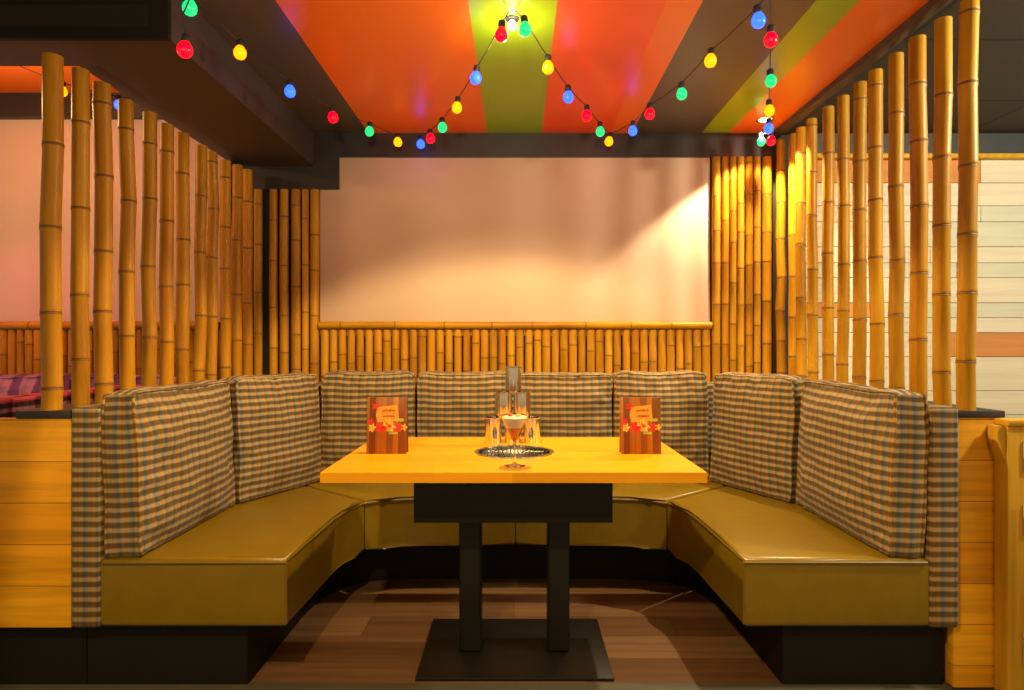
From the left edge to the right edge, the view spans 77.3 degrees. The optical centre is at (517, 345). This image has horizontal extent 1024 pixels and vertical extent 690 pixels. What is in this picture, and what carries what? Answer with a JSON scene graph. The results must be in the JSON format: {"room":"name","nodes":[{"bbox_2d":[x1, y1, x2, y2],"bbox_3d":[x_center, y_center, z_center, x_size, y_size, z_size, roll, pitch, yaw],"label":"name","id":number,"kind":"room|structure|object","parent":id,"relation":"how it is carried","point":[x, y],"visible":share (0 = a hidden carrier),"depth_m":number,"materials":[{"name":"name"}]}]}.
{"room":"restaurant","nodes":[
{"label":"restaurant","id":0,"kind":"room"},
{"bbox_2d":[0,401,93,683],"bbox_3d":[-2.176,0.679,2.810,1.448,0.931,1.440,0,0,0],"label":"wall","id":1,"kind":"structure","parent":0,"point":[40,644],"depth_m":2.10,"materials":[{"name":"brown wood"}]},
{"bbox_2d":[39,52,64,410],"bbox_3d":[-1.546,-0.374,2.125,0.070,1.176,0.068,0,0,-34],"label":"bamboo pole","id":2,"kind":"object","parent":1,"relation":"on","point":[53,147],"visible":1,"depth_m":2.10,"materials":[{"name":"gold bamboo"}]},
{"bbox_2d":[70,67,90,406],"bbox_3d":[-1.527,-0.373,2.236,0.061,1.175,0.062,0,0,-35],"label":"bamboo pole","id":3,"kind":"object","parent":1,"relation":"on","point":[80,77],"visible":0.98,"depth_m":2.21,"materials":[{"name":"gold bamboo"}]},
{"bbox_2d":[92,81,113,403],"bbox_3d":[-1.530,-0.375,2.363,0.070,1.178,0.068,0,0,0],"label":"bamboo pole","id":4,"kind":"object","parent":1,"relation":"on","point":[103,252],"visible":0.96,"depth_m":2.34,"materials":[{"name":"brown wood"}]},
{"bbox_2d":[117,98,136,389],"bbox_3d":[-1.530,-0.371,2.509,0.061,1.171,0.066,0,0,35],"label":"bamboo pole","id":5,"kind":"object","parent":1,"relation":"on","point":[128,200],"visible":0.99,"depth_m":2.49,"materials":[{"name":"brown wood"}]},
{"bbox_2d":[140,111,157,385],"bbox_3d":[-1.524,-0.373,2.650,0.063,1.175,0.063,0,0,34],"label":"bamboo pole","id":6,"kind":"object","parent":1,"relation":"on","point":[149,125],"visible":0.99,"depth_m":2.63,"materials":[{"name":"brown wood"}]},
{"bbox_2d":[158,123,174,384],"bbox_3d":[-1.527,-0.373,2.786,0.063,1.173,0.061,0,0,34],"label":"bamboo pole","id":7,"kind":"object","parent":1,"relation":"on","point":[166,151],"visible":0.98,"depth_m":2.76,"materials":[{"name":"brown wood"}]},
{"bbox_2d":[175,132,190,383],"bbox_3d":[-1.528,-0.376,2.921,0.067,1.181,0.062,0,0,23],"label":"bamboo pole","id":8,"kind":"object","parent":1,"relation":"on","point":[183,240],"visible":0.98,"depth_m":2.90,"materials":[{"name":"brown wood"}]},
{"bbox_2d":[193,144,207,381],"bbox_3d":[-1.525,-0.373,3.077,0.059,1.174,0.063,0,0,34],"label":"bamboo pole","id":9,"kind":"object","parent":1,"relation":"on","point":[200,224],"visible":0.96,"depth_m":3.06,"materials":[{"name":"brown wood"}]},
{"bbox_2d":[205,151,219,379],"bbox_3d":[-1.521,-0.374,3.191,0.060,1.177,0.064,0,0,34],"label":"bamboo pole","id":10,"kind":"object","parent":1,"relation":"on","point":[212,156],"visible":0.86,"depth_m":3.17,"materials":[{"name":"brown wood"}]},
{"bbox_2d":[219,159,231,378],"bbox_3d":[-1.515,-0.371,3.321,0.063,1.171,0.057,0,0,40],"label":"bamboo pole","id":11,"kind":"object","parent":1,"relation":"on","point":[225,165],"visible":0.98,"depth_m":3.30,"materials":[{"name":"brown wood"}]},
{"bbox_2d":[231,164,242,375],"bbox_3d":[-1.499,-0.374,3.420,0.063,1.176,0.059,0,0,-44],"label":"bamboo pole","id":12,"kind":"object","parent":1,"relation":"on","point":[237,169],"visible":0.98,"depth_m":3.40,"materials":[{"name":"brown wood"}]},
{"bbox_2d":[242,169,252,374],"bbox_3d":[-1.477,-0.372,3.504,0.058,1.173,0.055,0,0,34],"label":"bamboo pole","id":13,"kind":"object","parent":1,"relation":"on","point":[247,284],"visible":0.96,"depth_m":3.48,"materials":[{"name":"brown wood"}]},
{"bbox_2d":[0,683,993,689],"bbox_3d":[0.000,1.169,2.143,6.800,0.053,0.045,0,0,0],"label":"trim","id":14,"kind":"structure","parent":1,"relation":"attached to","point":[250,686],"depth_m":2.14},
{"bbox_2d":[0,66,119,92],"bbox_3d":[-2.510,-1.430,3.110,1.780,0.050,1.620,0,0,0],"label":"ceiling","id":15,"kind":"structure","parent":0,"point":[13,79],"depth_m":3.38,"materials":[{"name":"orange paint"}]},
{"bbox_2d":[64,82,70,96],"label":"string lights","id":16,"kind":"object","parent":15,"relation":"hanging from","point":[65,90],"depth_m":3.10,"materials":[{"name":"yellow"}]},
{"bbox_2d":[111,95,129,109],"label":"string lights","id":17,"kind":"object","parent":15,"relation":"hanging from","point":[117,97],"depth_m":3.29,"materials":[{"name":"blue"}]},
{"bbox_2d":[0,0,928,132],"bbox_3d":[-0.990,-1.229,0.710,4.820,0.080,5.820,0,0,0],"label":"ceiling","id":18,"kind":"structure","parent":0,"point":[398,66],"depth_m":2.64,"materials":[{"name":"paint"}]},
{"bbox_2d":[0,0,199,65],"bbox_3d":[-2.268,-1.244,2.190,2.265,0.491,0.220,0,0,0],"label":"ceiling beam","id":19,"kind":"structure","parent":18,"relation":"attached to","point":[149,34],"depth_m":2.21,"materials":[{"name":"brown wood"}]},
{"bbox_2d":[177,0,508,148],"bbox_3d":[-0.695,-1.033,2.725,1.058,0.307,1.383,0,0,-15],"label":"string lights","id":20,"kind":"object","parent":18,"relation":"hanging from","point":[189,7],"visible":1,"depth_m":2.49,"materials":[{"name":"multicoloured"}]},
{"bbox_2d":[181,33,190,42],"bbox_3d":[-1.015,-0.940,1.960,0.026,0.028,0.026,2,-5,0],"label":"socket","id":21,"kind":"object","parent":20,"relation":"attached to","point":[185,38],"depth_m":1.95,"materials":[{"name":"black plastic"}]},
{"bbox_2d":[236,39,243,46],"bbox_3d":[-0.997,-1.085,2.299,0.026,0.028,0.026,-3,-7,0],"label":"socket","id":22,"kind":"object","parent":20,"relation":"attached to","point":[239,42],"depth_m":2.29,"materials":[{"name":"black plastic"}]},
{"bbox_2d":[287,79,292,85],"bbox_3d":[-0.931,-1.075,2.620,0.026,0.028,0.026,-1,-2,0],"label":"socket","id":23,"kind":"object","parent":20,"relation":"attached to","point":[289,81],"depth_m":2.61,"materials":[{"name":"black plastic"}]},
{"bbox_2d":[329,106,334,111],"bbox_3d":[-0.849,-1.079,2.930,0.026,0.028,0.026,-7,-3,0],"label":"socket","id":24,"kind":"object","parent":20,"relation":"attached to","point":[331,109],"depth_m":2.92,"materials":[{"name":"black plastic"}]},
{"bbox_2d":[455,96,460,101],"bbox_3d":[-0.263,-1.084,2.820,0.026,0.028,0.026,7,4,0],"label":"socket","id":25,"kind":"object","parent":20,"relation":"attached to","point":[457,99],"depth_m":2.81,"materials":[{"name":"black plastic"}]},
{"bbox_2d":[473,64,479,71],"bbox_3d":[-0.159,-1.083,2.501,0.026,0.028,0.026,8,8,0],"label":"socket","id":26,"kind":"object","parent":20,"relation":"attached to","point":[476,68],"depth_m":2.49,"materials":[{"name":"black plastic"}]},
{"bbox_2d":[498,19,505,26],"bbox_3d":[-0.054,-1.105,2.200,0.026,0.028,0.026,3,2,0],"label":"socket","id":27,"kind":"object","parent":20,"relation":"attached to","point":[501,23],"depth_m":2.19,"materials":[{"name":"black plastic"}]},
{"bbox_2d":[505,15,518,30],"bbox_3d":[-0.019,-1.168,2.330,0.052,0.042,0.052,0,0,0],"label":"ceiling lamp","id":28,"kind":"object","parent":18,"relation":"attached to","point":[511,19],"visible":1,"depth_m":2.32,"materials":[{"name":"glass"}]},
{"bbox_2d":[516,0,777,145],"bbox_3d":[0.665,-1.100,2.791,0.864,0.174,1.682,0,0,22],"label":"string lights","id":29,"kind":"object","parent":18,"relation":"hanging from","point":[758,21],"visible":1,"depth_m":2.52,"materials":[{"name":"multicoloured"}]},
{"bbox_2d":[520,15,527,21],"bbox_3d":[0.022,-1.104,2.169,0.026,0.028,0.026,-5,-9,0],"label":"socket","id":30,"kind":"object","parent":29,"relation":"attached to","point":[524,18],"depth_m":2.16,"materials":[{"name":"black plastic"}]},
{"bbox_2d":[545,54,550,60],"bbox_3d":[0.117,-1.100,2.450,0.026,0.028,0.026,0,1,0],"label":"socket","id":31,"kind":"object","parent":29,"relation":"attached to","point":[547,57],"depth_m":2.44,"materials":[{"name":"black plastic"}]},
{"bbox_2d":[565,84,570,90],"bbox_3d":[0.215,-1.094,2.721,0.026,0.028,0.026,-2,9,0],"label":"socket","id":32,"kind":"object","parent":29,"relation":"attached to","point":[568,87],"depth_m":2.71,"materials":[{"name":"black plastic"}]},
{"bbox_2d":[584,104,589,110],"bbox_3d":[0.320,-1.095,2.950,0.026,0.028,0.026,0,4,0],"label":"socket","id":33,"kind":"object","parent":29,"relation":"attached to","point":[587,107],"depth_m":2.94,"materials":[{"name":"black plastic"}]},
{"bbox_2d":[647,102,652,108],"bbox_3d":[0.605,-1.094,2.921,0.026,0.028,0.026,0,6,0],"label":"socket","id":34,"kind":"object","parent":29,"relation":"attached to","point":[650,105],"depth_m":2.91,"materials":[{"name":"black plastic"}]},
{"bbox_2d":[678,81,683,88],"bbox_3d":[0.678,-1.079,2.651,0.026,0.028,0.026,-6,8,0],"label":"socket","id":35,"kind":"object","parent":29,"relation":"attached to","point":[680,84],"depth_m":2.64,"materials":[{"name":"black plastic"}]},
{"bbox_2d":[707,47,714,54],"bbox_3d":[0.710,-1.079,2.349,0.026,0.028,0.026,5,-7,0],"label":"socket","id":36,"kind":"object","parent":29,"relation":"attached to","point":[711,50],"depth_m":2.34,"materials":[{"name":"black plastic"}]},
{"bbox_2d":[753,4,761,13],"bbox_3d":[0.768,-1.077,2.050,0.026,0.028,0.026,-7,1,0],"label":"socket","id":37,"kind":"object","parent":29,"relation":"attached to","point":[757,9],"depth_m":2.04,"materials":[{"name":"black plastic"}]},
{"bbox_2d":[766,99,771,105],"bbox_3d":[1.113,-1.074,2.830,0.026,0.028,0.026,-4,3,0],"label":"socket","id":38,"kind":"object","parent":29,"relation":"attached to","point":[769,101],"depth_m":2.82,"materials":[{"name":"black plastic"}]},
{"bbox_2d":[767,68,773,75],"bbox_3d":[0.995,-1.075,2.519,0.026,0.028,0.026,-3,-5,0],"label":"socket","id":39,"kind":"object","parent":29,"relation":"attached to","point":[770,72],"depth_m":2.51,"materials":[{"name":"black plastic"}]},
{"bbox_2d":[767,24,774,32],"bbox_3d":[0.860,-1.073,2.171,0.026,0.028,0.026,-2,5,0],"label":"socket","id":40,"kind":"object","parent":29,"relation":"attached to","point":[770,28],"depth_m":2.16,"materials":[{"name":"black plastic"}]},
{"bbox_2d":[756,116,774,122],"bbox_3d":[1.300,-1.185,3.360,0.092,0.007,0.092,0,0,0],"label":"recessed light","id":41,"kind":"object","parent":18,"relation":"in","point":[760,119],"visible":0.88,"depth_m":3.35,"materials":[{"name":"metal"}]},
{"bbox_2d":[773,0,951,139],"bbox_3d":[1.442,-1.204,0.710,0.045,0.089,5.820,0,0,0],"label":"trim","id":42,"kind":"structure","parent":18,"relation":"attached to","point":[931,7],"depth_m":2.62,"materials":[{"name":"brown wood"}]},
{"bbox_2d":[0,120,1023,417],"bbox_3d":[0.000,-0.230,3.658,6.800,2.750,0.125,0,0,0],"label":"wall","id":43,"kind":"structure","parent":0,"point":[402,239],"depth_m":3.59,"materials":[{"name":"beige paint"}]},
{"bbox_2d":[0,93,162,119],"bbox_3d":[-2.510,-1.344,3.640,1.780,0.142,0.160,0,0,0],"label":"trim","id":44,"kind":"structure","parent":43,"relation":"attached to","point":[13,106],"depth_m":3.56,"materials":[{"name":"brown paint"}]},
{"bbox_2d":[0,321,219,381],"bbox_3d":[-2.305,0.505,3.583,1.290,1.279,0.065,0,0,0],"label":"wainscot","id":45,"kind":"structure","parent":43,"relation":"attached to","point":[19,349],"depth_m":3.57,"materials":[{"name":"beige wood"}]},
{"bbox_2d":[80,66,243,162],"bbox_3d":[-1.560,-1.242,2.950,0.120,0.425,1.340,0,0,0],"label":"trim","id":46,"kind":"structure","parent":43,"relation":"attached to","point":[99,72],"depth_m":2.78,"materials":[{"name":"brown wood"}]},
{"bbox_2d":[101,15,313,165],"bbox_3d":[-1.320,-1.126,2.960,0.360,0.246,1.320,0,0,0],"label":"ceiling beam","id":47,"kind":"structure","parent":43,"relation":"attached to","point":[222,98],"depth_m":2.75,"materials":[{"name":"brown wood"}]},
{"bbox_2d":[250,133,770,190],"bbox_3d":[-0.040,-1.031,3.603,2.920,0.316,0.035,0,0,0],"label":"ceiling beam","id":48,"kind":"structure","parent":43,"relation":"attached to","point":[328,147],"depth_m":3.58,"materials":[{"name":"brown wood"}]},
{"bbox_2d":[318,321,712,381],"bbox_3d":[-0.011,0.505,3.583,2.190,1.279,0.069,0,0,0],"label":"wainscot","id":49,"kind":"structure","parent":43,"relation":"attached to","point":[408,352],"depth_m":3.57,"materials":[{"name":"brown wood"}]},
{"bbox_2d":[806,153,1023,159],"bbox_3d":[2.500,-1.061,3.598,1.800,0.026,0.045,0,0,0],"label":"trim","id":50,"kind":"structure","parent":43,"relation":"attached to","point":[982,156],"depth_m":3.58,"materials":[{"name":"brown wood"}]},
{"bbox_2d":[817,133,1023,152],"bbox_3d":[2.500,-1.131,3.655,1.800,0.115,0.130,0,0,0],"label":"trim","id":51,"kind":"structure","parent":43,"relation":"attached to","point":[988,142],"depth_m":3.59,"materials":[{"name":"paint"}]},
{"bbox_2d":[250,579,946,682],"bbox_3d":[0.000,1.170,3.033,6.800,0.050,1.735,0,0,0],"label":"floor","id":52,"kind":"structure","parent":0,"point":[372,631],"depth_m":2.57,"materials":[{"name":"brown wood"}]},
{"bbox_2d":[0,384,141,416],"bbox_3d":[-2.305,0.671,2.920,1.290,0.947,1.240,0,0,0],"label":"bench","id":53,"kind":"object","parent":52,"relation":"on","point":[9,405],"visible":0.02,"depth_m":2.48,"materials":[{"name":"purple fabric"}]},
{"bbox_2d":[0,373,70,396],"bbox_3d":[-2.600,0.423,3.375,0.536,0.548,0.170,0,0,0],"label":"cushion","id":54,"kind":"object","parent":53,"relation":"on","point":[18,384],"visible":0.13,"depth_m":3.34,"materials":[{"name":"purple fabric"}]},
{"bbox_2d":[90,374,175,387],"bbox_3d":[-2.072,0.423,3.376,0.536,0.548,0.170,0,0,0],"label":"cushion","id":55,"kind":"object","parent":53,"relation":"on","point":[116,376],"visible":0.03,"depth_m":3.35,"materials":[{"name":"purple fabric"}]},
{"bbox_2d":[254,189,262,374],"bbox_3d":[-1.452,0.138,3.585,0.050,2.015,0.049,0,0,34],"label":"cane","id":56,"kind":"object","parent":52,"relation":"on","point":[258,193],"visible":0.52,"depth_m":3.57,"materials":[{"name":"gold wood"}]},
{"bbox_2d":[269,189,277,374],"bbox_3d":[-1.366,0.138,3.585,0.050,2.015,0.050,0,0,-34],"label":"cane","id":57,"kind":"object","parent":52,"relation":"on","point":[273,193],"visible":0.52,"depth_m":3.56,"materials":[{"name":"gold wood"}]},
{"bbox_2d":[279,189,288,373],"bbox_3d":[-1.306,0.138,3.585,0.054,2.015,0.054,0,0,-34],"label":"cane","id":58,"kind":"object","parent":52,"relation":"on","point":[284,193],"visible":0.44,"depth_m":3.56,"materials":[{"name":"gold wood"}]},
{"bbox_2d":[291,189,301,372],"bbox_3d":[-1.240,0.138,3.586,0.057,2.015,0.057,0,0,-34],"label":"cane","id":59,"kind":"object","parent":52,"relation":"on","point":[296,241],"visible":0.54,"depth_m":3.56,"materials":[{"name":"gold wood"}]},
{"bbox_2d":[302,189,309,373],"bbox_3d":[-1.186,0.138,3.585,0.044,2.015,0.044,0,0,34],"label":"cane","id":60,"kind":"object","parent":52,"relation":"on","point":[305,192],"visible":0.52,"depth_m":3.57,"materials":[{"name":"gold wood"}]},
{"bbox_2d":[310,189,319,381],"bbox_3d":[-1.135,0.138,3.585,0.053,2.015,0.054,0,0,34],"label":"cane","id":61,"kind":"object","parent":52,"relation":"on","point":[314,193],"visible":0.46,"depth_m":3.56,"materials":[{"name":"gold wood"}]},
{"bbox_2d":[320,437,706,680],"bbox_3d":[-0.012,0.770,2.366,1.201,0.750,0.762,0,0,0],"label":"dining table","id":62,"kind":"object","parent":52,"relation":"on","point":[453,483],"visible":0.96,"depth_m":2.21,"materials":[{"name":"oak"},{"name":"black metal"}]},
{"bbox_2d":[366,397,408,453],"bbox_3d":[-0.475,0.293,2.347,0.149,0.204,0.046,0,0,0],"label":"menu card","id":63,"kind":"object","parent":62,"relation":"on","point":[387,417],"visible":1,"depth_m":2.33,"materials":[{"name":"brown paper"}]},
{"bbox_2d":[485,416,501,443],"bbox_3d":[-0.098,0.343,2.600,0.072,0.103,0.072,0,0,0],"label":"steel tumbler","id":64,"kind":"object","parent":62,"relation":"on","point":[493,425],"visible":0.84,"depth_m":2.57,"materials":[{"name":"silver metal"}]},
{"bbox_2d":[505,427,520,443],"bbox_3d":[-0.019,0.343,2.600,0.072,0.103,0.072,0,0,0],"label":"steel tumbler","id":65,"kind":"object","parent":62,"relation":"on","point":[507,437],"visible":0.24,"depth_m":2.58,"materials":[{"name":"silver metal"}]},
{"bbox_2d":[495,391,512,417],"bbox_3d":[-0.057,0.240,2.600,0.074,0.103,0.074,0,0,0],"label":"steel tumbler","id":66,"kind":"object","parent":65,"relation":"on","point":[503,400],"visible":0.82,"depth_m":2.57,"materials":[{"name":"silver metal"}]},
{"bbox_2d":[513,391,530,417],"bbox_3d":[0.018,0.240,2.600,0.074,0.103,0.074,0,0,0],"label":"steel tumbler","id":67,"kind":"object","parent":65,"relation":"on","point":[521,399],"visible":0.73,"depth_m":2.57,"materials":[{"name":"silver metal"}]},
{"bbox_2d":[505,366,521,391],"bbox_3d":[-0.017,0.137,2.600,0.072,0.103,0.072,0,0,0],"label":"steel tumbler","id":68,"kind":"object","parent":67,"relation":"on","point":[512,373],"visible":1,"depth_m":2.57,"materials":[{"name":"silver metal"}]},
{"bbox_2d":[474,445,553,458],"bbox_3d":[-0.012,0.407,2.372,0.296,0.032,0.296,0,0,0],"label":"serving tray","id":69,"kind":"object","parent":62,"relation":"on","point":[501,451],"visible":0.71,"depth_m":2.44,"materials":[{"name":"metal"}]},
{"bbox_2d":[500,412,528,467],"bbox_3d":[-0.009,0.307,2.094,0.096,0.176,0.096,0,0,0],"label":"cocktail glass","id":70,"kind":"object","parent":62,"relation":"on","point":[514,423],"visible":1,"depth_m":2.07,"materials":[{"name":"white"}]},
{"bbox_2d":[524,416,540,443],"bbox_3d":[0.060,0.343,2.600,0.072,0.103,0.072,0,0,0],"label":"steel tumbler","id":71,"kind":"object","parent":62,"relation":"on","point":[532,425],"visible":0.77,"depth_m":2.57,"materials":[{"name":"silver metal"}]},
{"bbox_2d":[619,397,661,453],"bbox_3d":[0.451,0.293,2.347,0.149,0.204,0.046,0,0,0],"label":"menu card","id":72,"kind":"object","parent":62,"relation":"on","point":[640,417],"visible":1,"depth_m":2.33,"materials":[{"name":"brown paper"}]},
{"bbox_2d":[72,382,957,683],"bbox_3d":[-0.008,0.673,2.814,2.898,0.944,1.467,0,0,0],"label":"bench","id":73,"kind":"object","parent":52,"relation":"on","point":[212,603],"visible":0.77,"depth_m":2.15,"materials":[{"name":"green leather"}]},
{"bbox_2d":[101,380,234,557],"bbox_3d":[-1.276,0.419,2.442,0.175,0.555,0.711,0,0,0],"label":"cushion","id":74,"kind":"object","parent":73,"relation":"on","point":[168,469],"visible":1,"depth_m":2.21,"materials":[{"name":"fabric"}]},
{"bbox_2d":[219,372,320,502],"bbox_3d":[-1.155,0.415,3.055,0.168,0.563,0.528,0,0,24],"label":"cushion","id":75,"kind":"object","parent":73,"relation":"on","point":[276,417],"visible":0.91,"depth_m":2.96,"materials":[{"name":"fabric"}]},
{"bbox_2d":[320,370,416,471],"bbox_3d":[-0.777,0.413,3.356,0.500,0.566,0.176,0,0,0],"label":"cushion","id":76,"kind":"object","parent":73,"relation":"on","point":[344,394],"visible":0.53,"depth_m":3.30,"materials":[{"name":"fabric"}]},
{"bbox_2d":[417,370,513,436],"bbox_3d":[-0.269,0.415,3.356,0.516,0.563,0.175,0,0,0],"label":"cushion","id":77,"kind":"object","parent":73,"relation":"on","point":[449,404],"visible":0.5,"depth_m":3.29,"materials":[{"name":"fabric"}]},
{"bbox_2d":[521,372,612,436],"bbox_3d":[0.242,0.418,3.356,0.511,0.557,0.174,0,0,0],"label":"cushion","id":78,"kind":"object","parent":73,"relation":"on","point":[568,404],"visible":0.46,"depth_m":3.29,"materials":[{"name":"fabric"}]},
{"bbox_2d":[612,370,708,478],"bbox_3d":[0.744,0.414,3.356,0.496,0.566,0.175,0,0,0],"label":"cushion","id":79,"kind":"object","parent":73,"relation":"on","point":[684,402],"visible":0.62,"depth_m":3.30,"materials":[{"name":"fabric"}]},
{"bbox_2d":[710,372,811,502],"bbox_3d":[1.140,0.415,3.057,0.165,0.564,0.529,0,0,-24],"label":"cushion","id":80,"kind":"object","parent":73,"relation":"on","point":[756,416],"visible":0.9,"depth_m":2.96,"materials":[{"name":"fabric"}]},
{"bbox_2d":[796,380,928,557],"bbox_3d":[1.259,0.420,2.441,0.176,0.554,0.711,0,0,0],"label":"cushion","id":81,"kind":"object","parent":73,"relation":"on","point":[862,464],"visible":1,"depth_m":2.20,"materials":[{"name":"fabric"}]},
{"bbox_2d":[711,156,720,381],"bbox_3d":[1.112,0.046,3.585,0.050,2.197,0.050,0,0,34],"label":"cane","id":82,"kind":"object","parent":52,"relation":"on","point":[715,231],"visible":0.58,"depth_m":3.57,"materials":[{"name":"gold wood"}]},
{"bbox_2d":[721,156,728,373],"bbox_3d":[1.163,0.046,3.585,0.043,2.197,0.043,0,0,-34],"label":"cane","id":83,"kind":"object","parent":52,"relation":"on","point":[724,160],"visible":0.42,"depth_m":3.57,"materials":[{"name":"gold wood"}]},
{"bbox_2d":[729,156,736,371],"bbox_3d":[1.206,0.046,3.585,0.042,2.197,0.041,0,0,-34],"label":"cane","id":84,"kind":"object","parent":52,"relation":"on","point":[732,160],"visible":0.59,"depth_m":3.57,"materials":[{"name":"gold wood"}]},
{"bbox_2d":[737,156,744,372],"bbox_3d":[1.250,0.046,3.585,0.043,2.197,0.043,0,0,-34],"label":"cane","id":85,"kind":"object","parent":52,"relation":"on","point":[740,160],"visible":0.62,"depth_m":3.57,"materials":[{"name":"gold wood"}]},
{"bbox_2d":[745,156,752,372],"bbox_3d":[1.297,0.046,3.585,0.045,2.197,0.045,0,0,34],"label":"cane","id":86,"kind":"object","parent":52,"relation":"on","point":[748,160],"visible":0.58,"depth_m":3.57,"materials":[{"name":"gold wood"}]},
{"bbox_2d":[753,156,760,372],"bbox_3d":[1.342,0.046,3.585,0.041,2.197,0.041,0,0,34],"label":"cane","id":87,"kind":"object","parent":52,"relation":"on","point":[757,160],"visible":0.66,"depth_m":3.57,"materials":[{"name":"gold wood"}]},
{"bbox_2d":[761,156,771,373],"bbox_3d":[1.396,0.046,3.585,0.054,2.197,0.054,0,0,34],"label":"cane","id":88,"kind":"object","parent":52,"relation":"on","point":[766,302],"visible":0.48,"depth_m":3.56,"materials":[{"name":"gold wood"}]},
{"bbox_2d":[775,139,786,374],"bbox_3d":[1.475,0.000,3.585,0.063,2.290,0.061,0,0,37],"label":"cane","id":89,"kind":"object","parent":52,"relation":"on","point":[780,239],"visible":0.59,"depth_m":3.56,"materials":[{"name":"gold wood"}]},
{"bbox_2d":[783,0,1023,134],"bbox_3d":[2.433,-1.219,0.860,1.935,0.060,6.120,0,0,0],"label":"ceiling","id":90,"kind":"structure","parent":0,"point":[1001,22],"depth_m":2.81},
{"bbox_2d":[928,401,1004,686],"bbox_3d":[1.528,0.681,2.822,0.169,0.928,1.415,0,0,0],"label":"wall","id":91,"kind":"structure","parent":0,"point":[968,647],"depth_m":2.12,"materials":[{"name":"brown wood"}]},
{"bbox_2d":[788,133,795,374],"bbox_3d":[1.508,-0.468,3.501,0.056,1.370,0.059,0,0,40],"label":"bamboo pole","id":92,"kind":"object","parent":91,"relation":"on","point":[792,137],"visible":0.62,"depth_m":3.48,"materials":[{"name":"brown wood"}]},
{"bbox_2d":[795,126,806,377],"bbox_3d":[1.505,-0.468,3.397,0.061,1.370,0.063,0,0,38],"label":"bamboo pole","id":93,"kind":"object","parent":91,"relation":"on","point":[801,178],"visible":0.86,"depth_m":3.38,"materials":[{"name":"beige wood"}]},
{"bbox_2d":[806,118,818,380],"bbox_3d":[1.505,-0.468,3.266,0.059,1.370,0.063,0,0,34],"label":"bamboo pole","id":94,"kind":"object","parent":91,"relation":"on","point":[811,123],"visible":0.97,"depth_m":3.25,"materials":[{"name":"brown wood"}]},
{"bbox_2d":[821,105,834,380],"bbox_3d":[1.505,-0.468,3.102,0.060,1.370,0.058,0,0,-34],"label":"bamboo pole","id":95,"kind":"object","parent":91,"relation":"on","point":[828,112],"visible":0.99,"depth_m":3.08,"materials":[{"name":"brown wood"}]},
{"bbox_2d":[836,95,849,381],"bbox_3d":[1.509,-0.468,2.967,0.060,1.370,0.058,0,0,34],"label":"bamboo pole","id":96,"kind":"object","parent":91,"relation":"on","point":[843,101],"visible":0.98,"depth_m":2.95,"materials":[{"name":"brown wood"}]},
{"bbox_2d":[852,81,867,384],"bbox_3d":[1.507,-0.468,2.818,0.061,1.370,0.064,0,0,35],"label":"bamboo pole","id":97,"kind":"object","parent":91,"relation":"on","point":[859,162],"visible":0.98,"depth_m":2.80,"materials":[{"name":"gold bamboo"}]},
{"bbox_2d":[868,68,884,387],"bbox_3d":[1.506,-0.468,2.686,0.065,1.370,0.063,0,0,36],"label":"bamboo pole","id":98,"kind":"object","parent":91,"relation":"on","point":[875,76],"visible":0.96,"depth_m":2.67,"materials":[{"name":"gold bamboo"}]},
{"bbox_2d":[888,52,905,389],"bbox_3d":[1.505,-0.468,2.542,0.061,1.370,0.062,0,0,34],"label":"bamboo pole","id":99,"kind":"object","parent":91,"relation":"on","point":[896,113],"visible":0.91,"depth_m":2.52,"materials":[{"name":"gold bamboo"}]},
{"bbox_2d":[908,34,928,402],"bbox_3d":[1.505,-0.468,2.402,0.068,1.370,0.066,0,0,-34],"label":"bamboo pole","id":100,"kind":"object","parent":91,"relation":"on","point":[917,61],"visible":0.95,"depth_m":2.38,"materials":[{"name":"gold bamboo"}]},
{"bbox_2d":[932,16,952,405],"bbox_3d":[1.505,-0.468,2.268,0.064,1.370,0.065,0,0,-36],"label":"bamboo pole","id":101,"kind":"object","parent":91,"relation":"on","point":[943,26],"visible":0.98,"depth_m":2.25,"materials":[{"name":"gold bamboo"}]},
{"bbox_2d":[955,0,979,410],"bbox_3d":[1.511,-0.468,2.150,0.066,1.370,0.066,0,0,0],"label":"bamboo pole","id":102,"kind":"object","parent":91,"relation":"on","point":[969,10],"visible":1,"depth_m":2.13,"materials":[{"name":"gold bamboo"}]},
{"bbox_3d":[0.000,1.170,-0.040,6.800,0.050,4.320,0,0,0],"label":"floor","id":103,"kind":"structure","parent":0,"visible":0},
{"bbox_2d":[988,418,1023,689],"bbox_3d":[1.923,0.693,2.078,0.754,0.905,0.068,0,0,0],"label":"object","id":104,"kind":"structure","parent":103,"relation":"on","point":[1006,435],"depth_m":2.05,"materials":[{"name":"brown wood"}]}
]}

